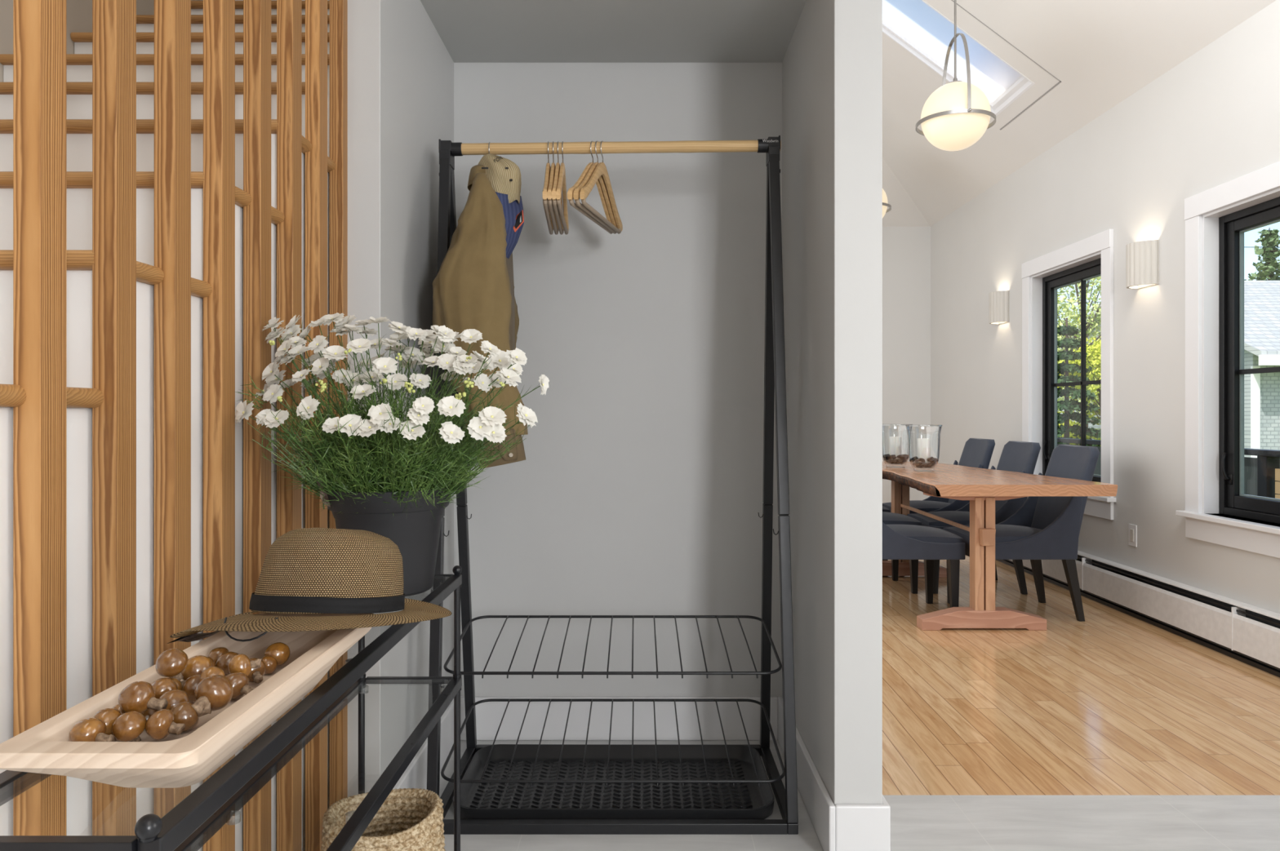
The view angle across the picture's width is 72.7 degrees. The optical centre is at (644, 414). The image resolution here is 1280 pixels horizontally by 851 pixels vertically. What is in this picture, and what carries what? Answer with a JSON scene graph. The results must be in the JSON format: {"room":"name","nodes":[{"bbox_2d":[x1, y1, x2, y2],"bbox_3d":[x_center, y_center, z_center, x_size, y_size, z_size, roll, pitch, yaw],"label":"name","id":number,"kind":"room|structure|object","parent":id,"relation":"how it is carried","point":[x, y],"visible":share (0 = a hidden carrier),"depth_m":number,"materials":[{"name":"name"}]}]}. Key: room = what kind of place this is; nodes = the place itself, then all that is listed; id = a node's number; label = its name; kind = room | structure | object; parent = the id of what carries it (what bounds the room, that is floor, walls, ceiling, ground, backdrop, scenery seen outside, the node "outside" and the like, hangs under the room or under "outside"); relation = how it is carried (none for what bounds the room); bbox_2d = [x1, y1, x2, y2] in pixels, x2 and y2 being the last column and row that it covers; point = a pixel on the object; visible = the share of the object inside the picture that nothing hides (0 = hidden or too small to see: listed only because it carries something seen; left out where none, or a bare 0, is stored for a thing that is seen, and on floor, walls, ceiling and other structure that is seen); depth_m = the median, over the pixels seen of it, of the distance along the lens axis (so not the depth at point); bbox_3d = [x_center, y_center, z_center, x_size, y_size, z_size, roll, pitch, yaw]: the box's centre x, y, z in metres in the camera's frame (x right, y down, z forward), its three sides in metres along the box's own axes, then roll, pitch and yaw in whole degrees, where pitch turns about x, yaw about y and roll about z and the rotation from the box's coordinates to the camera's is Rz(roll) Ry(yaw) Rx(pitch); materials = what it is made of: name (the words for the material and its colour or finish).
{"room":"entryway","nodes":[
{"label":"entryway","id":0,"kind":"room"},
{"bbox_2d":[0,0,203,81],"bbox_3d":[-1.840,-1.300,0.600,0.120,4.800,7.400,0,0,0],"label":"wall","id":1,"kind":"structure","parent":0,"point":[78,12],"depth_m":2.69,"materials":[{"name":"paint"}]},
{"bbox_2d":[347,0,453,797],"bbox_3d":[-0.703,-0.200,2.580,0.115,2.600,0.920,0,0,0],"label":"wall","id":2,"kind":"structure","parent":0,"point":[401,69],"depth_m":2.23,"materials":[{"name":"grey paint"}]},
{"bbox_2d":[392,698,453,790],"bbox_3d":[-0.637,1.028,2.522,0.016,0.145,0.836,0,0,0],"label":"baseboard","id":3,"kind":"structure","parent":2,"relation":"attached to","point":[415,776],"depth_m":2.50,"materials":[{"name":"white paint"}]},
{"bbox_2d":[420,0,806,62],"bbox_3d":[-0.088,-1.355,2.580,1.343,0.330,0.920,0,0,0],"label":"ceiling","id":4,"kind":"structure","parent":0,"point":[471,31],"depth_m":2.69,"materials":[{"name":"paint"}]},
{"bbox_2d":[453,62,782,697],"bbox_3d":[-0.041,-0.200,2.990,1.248,2.600,0.100,0,0,0],"label":"wall","id":5,"kind":"structure","parent":0,"point":[637,490],"depth_m":2.94,"materials":[{"name":"grey paint"}]},
{"bbox_2d":[460,697,777,740],"bbox_3d":[-0.090,1.028,2.932,1.078,0.145,0.016,0,0,0],"label":"baseboard","id":6,"kind":"structure","parent":5,"relation":"attached to","point":[489,715],"depth_m":2.92,"materials":[{"name":"white paint"}]},
{"bbox_2d":[782,0,882,806],"bbox_3d":[0.524,-0.200,2.585,0.118,2.600,0.910,0,0,0],"label":"wall","id":7,"kind":"structure","parent":0,"point":[832,63],"depth_m":2.13,"materials":[{"name":"grey paint"}]},
{"bbox_2d":[777,697,835,850],"bbox_3d":[0.457,1.028,2.527,0.016,0.145,0.826,0,0,0],"label":"baseboard","id":8,"kind":"structure","parent":7,"relation":"attached to","point":[820,808],"depth_m":2.32,"materials":[{"name":"white paint"}]},
{"bbox_2d":[835,795,890,850],"bbox_3d":[0.532,1.028,2.527,0.134,0.145,0.826,0,0,0],"label":"baseboard","id":9,"kind":"structure","parent":7,"relation":"attached to","point":[858,828],"depth_m":2.11,"materials":[{"name":"white paint"}]},
{"bbox_2d":[439,555,1279,850],"bbox_3d":[0.450,1.150,2.600,4.700,0.100,11.400,0,0,0],"label":"floor","id":10,"kind":"structure","parent":0,"point":[1113,702],"depth_m":2.91,"materials":[{"name":"brown wood"}]},
{"bbox_2d":[0,0,347,850],"bbox_3d":[-1.252,-0.419,1.790,1.053,3.072,4.800,0,0,0],"label":"partition","id":11,"kind":"structure","parent":10,"relation":"on","point":[174,184],"depth_m":1.34,"materials":[{"name":"brown wood"}]},
{"bbox_2d":[0,565,462,850],"bbox_3d":[-0.469,0.701,1.194,0.211,0.798,1.099,0,0,0],"label":"console table","id":12,"kind":"object","parent":10,"relation":"on","point":[189,825],"visible":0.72,"depth_m":1.08,"materials":[{"name":"black metal"}]},
{"bbox_2d":[0,613,373,788],"bbox_3d":[-0.412,0.286,0.867,0.156,0.071,0.455,0,0,0],"label":"wooden tray","id":13,"kind":"object","parent":12,"relation":"on","point":[186,759],"visible":0.74,"depth_m":0.72,"materials":[{"name":"brown wood"}]},
{"bbox_2d":[68,718,115,742],"bbox_3d":[-0.448,0.261,0.703,0.035,0.026,0.026,0,0,35],"label":"mushroom","id":14,"kind":"object","parent":13,"relation":"on","point":[89,730],"visible":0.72,"depth_m":0.70,"materials":[{"name":"brown food"}]},
{"bbox_2d":[92,708,121,735],"bbox_3d":[-0.450,0.260,0.731,0.024,0.025,0.030,0,0,38],"label":"mushroom","id":15,"kind":"object","parent":13,"relation":"on","point":[108,716],"visible":0.52,"depth_m":0.72,"materials":[{"name":"brown food"}]},
{"bbox_2d":[111,704,124,714],"bbox_3d":[-0.454,0.261,0.753,0.020,0.020,0.023,0,0,-30],"label":"mushroom","id":16,"kind":"object","parent":13,"relation":"on","point":[116,707],"visible":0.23,"depth_m":0.75,"materials":[{"name":"brown food"}]},
{"bbox_2d":[111,711,146,742],"bbox_3d":[-0.428,0.262,0.722,0.026,0.029,0.025,0,0,29],"label":"mushroom","id":17,"kind":"object","parent":13,"relation":"on","point":[128,726],"visible":0.98,"depth_m":0.71,"materials":[{"name":"brown food"}]},
{"bbox_2d":[118,681,168,714],"bbox_3d":[-0.433,0.245,0.747,0.037,0.029,0.028,0,0,24],"label":"mushroom","id":18,"kind":"object","parent":13,"relation":"on","point":[137,696],"visible":0.94,"depth_m":0.74,"materials":[{"name":"brown food"}]},
{"bbox_2d":[142,709,157,720],"bbox_3d":[-0.435,0.268,0.759,0.020,0.024,0.020,0,0,12],"label":"mushroom","id":19,"kind":"object","parent":13,"relation":"on","point":[147,714],"visible":0.21,"depth_m":0.75,"materials":[{"name":"brown food"}]},
{"bbox_2d":[151,678,177,699],"bbox_3d":[-0.448,0.261,0.807,0.024,0.030,0.024,0,0,44],"label":"mushroom","id":20,"kind":"object","parent":13,"relation":"on","point":[161,686],"visible":0.44,"depth_m":0.80,"materials":[{"name":"brown food"}]},
{"bbox_2d":[145,709,185,740],"bbox_3d":[-0.403,0.260,0.727,0.028,0.025,0.024,0,0,23],"label":"mushroom","id":21,"kind":"object","parent":13,"relation":"on","point":[160,724],"visible":1,"depth_m":0.72,"materials":[{"name":"brown food"}]},
{"bbox_2d":[159,689,189,710],"bbox_3d":[-0.420,0.262,0.775,0.026,0.030,0.026,0,0,-36],"label":"mushroom","id":22,"kind":"object","parent":13,"relation":"on","point":[174,697],"visible":0.45,"depth_m":0.77,"materials":[{"name":"brown food"}]},
{"bbox_2d":[167,677,185,690],"bbox_3d":[-0.450,0.264,0.832,0.025,0.026,0.029,0,0,25],"label":"mushroom","id":23,"kind":"object","parent":13,"relation":"on","point":[180,684],"visible":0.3,"depth_m":0.83,"materials":[{"name":"brown food"}]},
{"bbox_2d":[155,648,188,680],"bbox_3d":[-0.450,0.240,0.826,0.028,0.032,0.027,0,0,15],"label":"mushroom","id":24,"kind":"object","parent":23,"relation":"on","point":[171,663],"visible":0.99,"depth_m":0.82,"materials":[{"name":"brown food"}]},
{"bbox_2d":[169,702,211,732],"bbox_3d":[-0.395,0.262,0.751,0.034,0.026,0.026,0,0,-6],"label":"mushroom","id":25,"kind":"object","parent":13,"relation":"on","point":[183,712],"visible":0.82,"depth_m":0.74,"materials":[{"name":"brown food"}]},
{"bbox_2d":[182,675,200,704],"bbox_3d":[-0.428,0.261,0.824,0.033,0.027,0.026,0,0,10],"label":"mushroom","id":26,"kind":"object","parent":13,"relation":"on","point":[191,682],"visible":0.31,"depth_m":0.81,"materials":[{"name":"brown food"}]},
{"bbox_2d":[180,655,212,680],"bbox_3d":[-0.439,0.254,0.851,0.028,0.033,0.027,0,0,6],"label":"mushroom","id":27,"kind":"object","parent":13,"relation":"on","point":[196,665],"visible":0.48,"depth_m":0.84,"materials":[{"name":"brown food"}]},
{"bbox_2d":[207,657,215,666],"bbox_3d":[-0.452,0.263,0.890,0.022,0.027,0.022,0,0,-30],"label":"mushroom","id":28,"kind":"object","parent":13,"relation":"on","point":[211,659],"visible":0.07,"depth_m":0.89,"materials":[{"name":"brown food"}]},
{"bbox_2d":[199,666,224,682],"bbox_3d":[-0.407,0.250,0.817,0.022,0.025,0.022,0,0,-34],"label":"mushroom","id":29,"kind":"object","parent":13,"relation":"on","point":[211,671],"visible":0.42,"depth_m":0.81,"materials":[{"name":"brown food"}]},
{"bbox_2d":[191,675,233,715],"bbox_3d":[-0.383,0.249,0.770,0.031,0.031,0.040,0,0,-14],"label":"mushroom","id":30,"kind":"object","parent":13,"relation":"on","point":[216,690],"visible":0.99,"depth_m":0.76,"materials":[{"name":"brown food"}]},
{"bbox_2d":[207,647,229,663],"bbox_3d":[-0.450,0.261,0.923,0.026,0.026,0.029,0,0,37],"label":"mushroom","id":31,"kind":"object","parent":13,"relation":"on","point":[215,654],"visible":0.33,"depth_m":0.91,"materials":[{"name":"brown food"}]},
{"bbox_2d":[215,652,239,675],"bbox_3d":[-0.432,0.263,0.904,0.026,0.030,0.025,0,0,44],"label":"mushroom","id":32,"kind":"object","parent":13,"relation":"on","point":[223,661],"visible":0.46,"depth_m":0.90,"materials":[{"name":"brown food"}]},
{"bbox_2d":[226,672,253,700],"bbox_3d":[-0.389,0.261,0.833,0.032,0.026,0.026,0,0,-15],"label":"mushroom","id":33,"kind":"object","parent":13,"relation":"on","point":[239,682],"visible":0.62,"depth_m":0.83,"materials":[{"name":"brown food"}]},
{"bbox_2d":[227,654,261,676],"bbox_3d":[-0.397,0.250,0.862,0.024,0.024,0.030,0,0,38],"label":"mushroom","id":34,"kind":"object","parent":13,"relation":"on","point":[242,664],"visible":0.83,"depth_m":0.85,"materials":[{"name":"brown food"}]},
{"bbox_2d":[248,657,266,684],"bbox_3d":[-0.396,0.260,0.879,0.023,0.024,0.029,0,0,-14],"label":"mushroom","id":35,"kind":"object","parent":13,"relation":"on","point":[256,675],"visible":0.62,"depth_m":0.87,"materials":[{"name":"brown food"}]},
{"bbox_2d":[261,655,278,675],"bbox_3d":[-0.397,0.264,0.913,0.022,0.020,0.019,0,0,-41],"label":"mushroom","id":36,"kind":"object","parent":13,"relation":"on","point":[271,663],"visible":0.58,"depth_m":0.91,"materials":[{"name":"brown food"}]},
{"bbox_2d":[263,642,290,666],"bbox_3d":[-0.398,0.263,0.937,0.029,0.032,0.025,0,0,-8],"label":"mushroom","id":37,"kind":"object","parent":13,"relation":"on","point":[280,651],"visible":0.68,"depth_m":0.93,"materials":[{"name":"brown food"}]},
{"bbox_2d":[167,528,451,644],"bbox_3d":[-0.403,0.203,1.050,0.334,0.143,0.284,0,0,0],"label":"straw hat","id":38,"kind":"object","parent":13,"relation":"on","point":[307,571],"visible":1,"depth_m":0.98,"materials":[{"name":"brown wicker"}]},
{"bbox_2d":[235,312,549,596],"bbox_3d":[-0.462,0.065,1.586,0.499,0.513,0.496,0,0,-33],"label":"potted flowers","id":39,"kind":"object","parent":12,"relation":"on","point":[386,482],"visible":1,"depth_m":1.51,"materials":[{"name":"white plant"}]},
{"bbox_2d":[320,788,445,850],"bbox_3d":[-0.476,0.907,1.585,0.221,0.386,0.220,0,0,38],"label":"seagrass basket","id":40,"kind":"object","parent":10,"relation":"on","point":[409,820],"visible":0.85,"depth_m":1.60,"materials":[{"name":"beige wicker"}]},
{"bbox_2d":[426,135,798,835],"bbox_3d":[-0.099,0.146,2.545,1.001,1.909,0.548,0,0,0],"label":"clothes rack","id":41,"kind":"object","parent":10,"relation":"on","point":[775,383],"visible":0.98,"depth_m":2.47,"materials":[{"name":"black metal"}]},
{"bbox_2d":[542,141,553,235],"bbox_3d":[-0.281,-0.680,2.540,0.014,0.233,0.420,0,0,-4],"label":"clothes hanger","id":42,"kind":"object","parent":41,"relation":"hanging from","point":[548,220],"visible":0.83,"depth_m":2.44,"materials":[{"name":"brown wood"}]},
{"bbox_2d":[546,141,558,235],"bbox_3d":[-0.267,-0.681,2.540,0.013,0.233,0.420,0,0,-3],"label":"clothes hanger","id":43,"kind":"object","parent":41,"relation":"hanging from","point":[553,165],"visible":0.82,"depth_m":2.45,"materials":[{"name":"brown wood"}]},
{"bbox_2d":[551,141,564,235],"bbox_3d":[-0.253,-0.681,2.540,0.013,0.233,0.420,0,0,-3],"label":"clothes hanger","id":44,"kind":"object","parent":41,"relation":"hanging from","point":[557,165],"visible":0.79,"depth_m":2.45,"materials":[{"name":"brown wood"}]},
{"bbox_2d":[555,141,568,234],"bbox_3d":[-0.239,-0.681,2.540,0.014,0.233,0.420,0,0,-2],"label":"clothes hanger","id":45,"kind":"object","parent":41,"relation":"hanging from","point":[562,184],"visible":0.95,"depth_m":2.52,"materials":[{"name":"brown wood"}]},
{"bbox_2d":[567,141,613,234],"bbox_3d":[-0.151,-0.682,2.540,0.013,0.233,0.420,0,0,14],"label":"clothes hanger","id":46,"kind":"object","parent":41,"relation":"hanging from","point":[570,193],"visible":0.6,"depth_m":2.50,"materials":[{"name":"brown wood"}]},
{"bbox_2d":[573,140,617,234],"bbox_3d":[-0.137,-0.682,2.540,0.013,0.233,0.420,0,0,13],"label":"clothes hanger","id":47,"kind":"object","parent":41,"relation":"hanging from","point":[576,192],"visible":0.74,"depth_m":2.52,"materials":[{"name":"brown wood"}]},
{"bbox_2d":[579,140,622,234],"bbox_3d":[-0.122,-0.682,2.540,0.013,0.233,0.420,0,0,13],"label":"clothes hanger","id":48,"kind":"object","parent":41,"relation":"hanging from","point":[601,169],"visible":0.88,"depth_m":2.52,"materials":[{"name":"brown wood"}]},
{"bbox_2d":[440,698,784,783],"bbox_3d":[-0.085,0.944,2.541,0.929,0.058,0.506,0,0,0],"label":"shelf","id":49,"kind":"object","parent":41,"relation":"attached to","point":[470,718],"depth_m":2.48,"materials":[{"name":"black metal"}]},
{"bbox_2d":[444,615,782,675],"bbox_3d":[-0.086,0.668,2.542,0.925,0.059,0.439,0,0,0],"label":"shelf","id":50,"kind":"object","parent":41,"relation":"attached to","point":[468,631],"depth_m":2.50,"materials":[{"name":"black metal"}]},
{"label":"clothes hanger","id":51,"kind":"object","parent":41,"relation":"hanging from","visible":0},
{"bbox_2d":[432,164,528,469],"bbox_3d":[-0.487,-0.272,2.576,0.252,0.836,0.692,0,0,-11],"label":"jacket","id":52,"kind":"object","parent":51,"relation":"hanging from","point":[473,284],"visible":0.71,"depth_m":2.28,"materials":[{"name":"brown fabric"}]},
{"bbox_2d":[477,153,524,258],"bbox_3d":[-0.407,-0.578,2.443,0.129,0.300,0.146,0,0,0],"label":"cap","id":53,"kind":"object","parent":51,"relation":"hanging from","point":[504,175],"visible":0.8,"depth_m":2.41,"materials":[{"name":"beige fabric"}]},
{"bbox_2d":[452,744,774,819],"bbox_3d":[-0.085,1.075,2.545,0.884,0.047,0.454,0,0,0],"label":"tray","id":54,"kind":"object","parent":10,"relation":"on","point":[488,801],"visible":0.92,"depth_m":2.55,"materials":[{"name":"black rubber"}]},
{"bbox_2d":[882,506,889,560],"bbox_3d":[1.337,0.638,6.225,0.727,0.923,0.488,0,0,0],"label":"dining chair","id":55,"kind":"object","parent":10,"relation":"on","point":[884,509],"visible":0.02,"depth_m":6.01,"materials":[{"name":"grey fabric"}]},
{"bbox_2d":[882,511,921,594],"bbox_3d":[1.337,0.638,5.535,0.727,0.923,0.488,0,0,0],"label":"dining chair","id":56,"kind":"object","parent":10,"relation":"on","point":[888,518],"visible":0.07,"depth_m":5.33,"materials":[{"name":"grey fabric"}]},
{"bbox_2d":[882,522,964,608],"bbox_3d":[1.337,0.638,4.845,0.727,0.923,0.488,0,0,0],"label":"dining chair","id":57,"kind":"object","parent":10,"relation":"on","point":[900,542],"visible":0.4,"depth_m":4.62,"materials":[{"name":"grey fabric"}]},
{"bbox_2d":[882,438,995,560],"bbox_3d":[2.098,0.638,6.225,0.727,0.923,0.488,0,0,0],"label":"dining chair","id":58,"kind":"object","parent":10,"relation":"on","point":[976,452],"visible":0.27,"depth_m":6.12,"materials":[{"name":"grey fabric"}]},
{"bbox_2d":[906,440,1040,595],"bbox_3d":[2.098,0.638,5.535,0.727,0.923,0.488,0,0,0],"label":"dining chair","id":59,"kind":"object","parent":10,"relation":"on","point":[1015,456],"visible":0.45,"depth_m":5.35,"materials":[{"name":"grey fabric"}]},
{"bbox_2d":[882,461,1117,631],"bbox_3d":[1.838,0.720,5.215,0.890,0.760,2.070,0,0,0],"label":"dining table","id":60,"kind":"object","parent":10,"relation":"on","point":[982,487],"visible":0.77,"depth_m":4.42,"materials":[{"name":"brown wood"}]},
{"bbox_2d":[882,424,912,467],"bbox_3d":[1.607,0.202,5.559,0.216,0.276,0.218,0,0,0],"label":"glass vase","id":61,"kind":"object","parent":60,"relation":"on","point":[885,462],"visible":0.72,"depth_m":5.53,"materials":[{"name":"clear glass"}]},
{"bbox_2d":[888,434,901,459],"bbox_3d":[1.605,0.207,5.560,0.075,0.162,0.075,0,0,0],"label":"candle","id":62,"kind":"object","parent":61,"relation":"in","point":[895,442],"visible":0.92,"depth_m":5.53,"materials":[{"name":"white wax"}]},
{"bbox_2d":[905,424,942,471],"bbox_3d":[1.667,0.202,5.181,0.218,0.276,0.217,0,0,0],"label":"glass vase","id":63,"kind":"object","parent":60,"relation":"on","point":[906,425],"visible":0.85,"depth_m":5.15,"materials":[{"name":"clear glass"}]},
{"bbox_2d":[909,457,915,462],"bbox_3d":[1.600,0.274,5.182,0.038,0.030,0.036,0,0,40],"label":"stone","id":64,"kind":"object","parent":63,"relation":"in","point":[912,460],"visible":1,"depth_m":5.17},
{"bbox_2d":[912,462,919,466],"bbox_3d":[1.614,0.297,5.165,0.038,0.024,0.034,0,0,14],"label":"stone","id":65,"kind":"object","parent":63,"relation":"in","point":[914,464],"visible":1,"depth_m":5.15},
{"bbox_2d":[917,435,930,462],"bbox_3d":[1.665,0.207,5.180,0.075,0.162,0.075,0,0,0],"label":"candle","id":66,"kind":"object","parent":63,"relation":"in","point":[923,444],"visible":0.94,"depth_m":5.15,"materials":[{"name":"white wax"}]},
{"bbox_2d":[942,444,1099,622],"bbox_3d":[2.098,0.638,4.845,0.727,0.923,0.488,0,0,0],"label":"dining chair","id":67,"kind":"object","parent":10,"relation":"on","point":[1043,527],"visible":0.64,"depth_m":4.63,"materials":[{"name":"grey fabric"}]},
{"bbox_2d":[882,226,930,503],"bbox_3d":[1.080,-0.335,8.275,3.560,2.870,0.150,0,0,0],"label":"wall","id":68,"kind":"structure","parent":0,"point":[906,251],"depth_m":8.20,"materials":[{"name":"paint"}]},
{"bbox_2d":[882,0,1275,226],"bbox_3d":[1.050,-2.236,5.660,4.540,1.862,6.320,0,0,0],"label":"ceiling","id":69,"kind":"structure","parent":0,"point":[1102,53],"depth_m":5.16,"materials":[{"name":"paint"}]},
{"bbox_2d":[882,188,891,217],"bbox_3d":[1.752,-1.986,6.950,0.428,0.989,0.428,0,0,-28],"label":"pendant lamp","id":70,"kind":"object","parent":69,"relation":"hanging from","point":[885,204],"visible":0.08,"depth_m":6.84,"materials":[{"name":"white glass"}]},
{"bbox_2d":[915,0,995,151],"bbox_3d":[1.752,-1.986,4.900,0.428,0.989,0.428,0,0,28],"label":"pendant lamp","id":71,"kind":"object","parent":69,"relation":"hanging from","point":[957,114],"visible":1,"depth_m":4.78,"materials":[{"name":"beige glass"}]},
{"bbox_2d":[882,0,1061,129],"bbox_3d":[1.750,-2.603,5.545,1.400,1.296,0.870,0,0,0],"label":"window","id":72,"kind":"structure","parent":69,"relation":"attached to","point":[916,26],"depth_m":5.62,"materials":[{"name":"glass"}]},
{"bbox_2d":[930,0,1279,613],"bbox_3d":[2.780,-0.335,2.625,0.160,2.870,11.450,0,0,0],"label":"wall","id":73,"kind":"structure","parent":0,"point":[1211,120],"depth_m":4.77,"materials":[{"name":"paint"}]},
{"bbox_2d":[989,290,1009,324],"bbox_3d":[2.648,-0.800,6.530,0.102,0.230,0.202,0,0,0],"label":"wall sconce","id":74,"kind":"object","parent":73,"relation":"attached to","point":[999,301],"visible":1,"depth_m":6.45,"materials":[{"name":"white ceramic"}]},
{"bbox_2d":[1021,228,1115,519],"bbox_3d":[2.754,-0.229,5.585,0.212,1.677,1.220,0,0,0],"label":"window","id":75,"kind":"structure","parent":73,"relation":"in","point":[1039,291],"depth_m":5.82,"materials":[{"name":"white paint"}]},
{"bbox_2d":[1128,524,1137,547],"bbox_3d":[2.695,0.670,4.800,0.010,0.120,0.076,0,0,0],"label":"electrical outlet","id":76,"kind":"object","parent":73,"relation":"attached to","point":[1132,528],"visible":1,"depth_m":4.79,"materials":[{"name":"white paint"}]},
{"bbox_2d":[996,551,1279,677],"bbox_3d":[2.666,0.975,5.229,0.067,0.250,5.343,0,0,0],"label":"baseboard heater","id":77,"kind":"object","parent":73,"relation":"attached to","point":[1248,634],"visible":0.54,"depth_m":4.29,"materials":[{"name":"white metal"}]},
{"bbox_2d":[1125,240,1159,288],"bbox_3d":[2.648,-0.800,4.660,0.102,0.230,0.202,0,0,0],"label":"wall sconce","id":78,"kind":"object","parent":73,"relation":"attached to","point":[1142,257],"visible":1,"depth_m":4.59,"materials":[{"name":"white ceramic"}]},
{"bbox_2d":[1175,161,1279,558],"bbox_3d":[2.754,-0.229,3.725,0.212,1.677,1.220,0,0,0],"label":"window","id":79,"kind":"structure","parent":73,"relation":"in","point":[1215,371],"depth_m":4.16,"materials":[{"name":"white paint"}]},
{"label":"outside","id":80,"kind":"structure","parent":0,"visible":0},
{"bbox_3d":[3.810,1.280,7.600,1.880,0.240,10.800,0,0,0],"label":"deck","id":81,"kind":"object","parent":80,"visible":0},
{"bbox_2d":[1057,437,1279,498],"bbox_3d":[4.610,0.713,8.200,0.120,0.895,9.600,0,0,0],"label":"deck railing","id":82,"kind":"object","parent":81,"relation":"on","point":[1262,473],"visible":0.12,"depth_m":6.45,"materials":[{"name":"grey"}]},
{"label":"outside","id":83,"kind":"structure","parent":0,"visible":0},
{"label":"lawn","id":84,"kind":"structure","parent":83,"visible":0},
{"bbox_2d":[1057,317,1101,446],"bbox_3d":[8.531,-0.068,17.539,1.853,3.764,1.936,0,0,-18],"label":"conifer tree","id":85,"kind":"object","parent":84,"relation":"on","point":[1063,368],"visible":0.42,"depth_m":17.39,"materials":[{"name":"green plant"}]},
{"bbox_2d":[1057,275,1101,427],"bbox_3d":[12.096,-1.703,23.430,3.925,6.716,4.100,0,0,-39],"label":"tree","id":86,"kind":"object","parent":84,"relation":"on","point":[1070,314],"visible":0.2,"depth_m":23.09,"materials":[{"name":"green plant"}]},
{"bbox_2d":[1057,336,1101,446],"bbox_3d":[9.764,0.029,18.820,2.290,3.449,2.289,0,0,-40],"label":"bushy tree","id":87,"kind":"object","parent":84,"relation":"on","point":[1094,352],"visible":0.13,"depth_m":18.41,"materials":[{"name":"green plant"}]},
{"bbox_2d":[1057,280,1279,457],"bbox_3d":[20.525,-1.100,24.950,13.750,5.500,11.500,0,0,0],"label":"house","id":88,"kind":"structure","parent":84,"relation":"on","point":[1261,298],"depth_m":20.00,"materials":[{"name":"grey"}]},
{"bbox_2d":[1244,227,1279,280],"bbox_3d":[31.908,-3.950,44.531,3.742,11.200,3.298,0,0,-37],"label":"conifer tree","id":89,"kind":"object","parent":84,"relation":"on","point":[1269,252],"visible":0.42,"depth_m":44.33,"materials":[{"name":"plant"}]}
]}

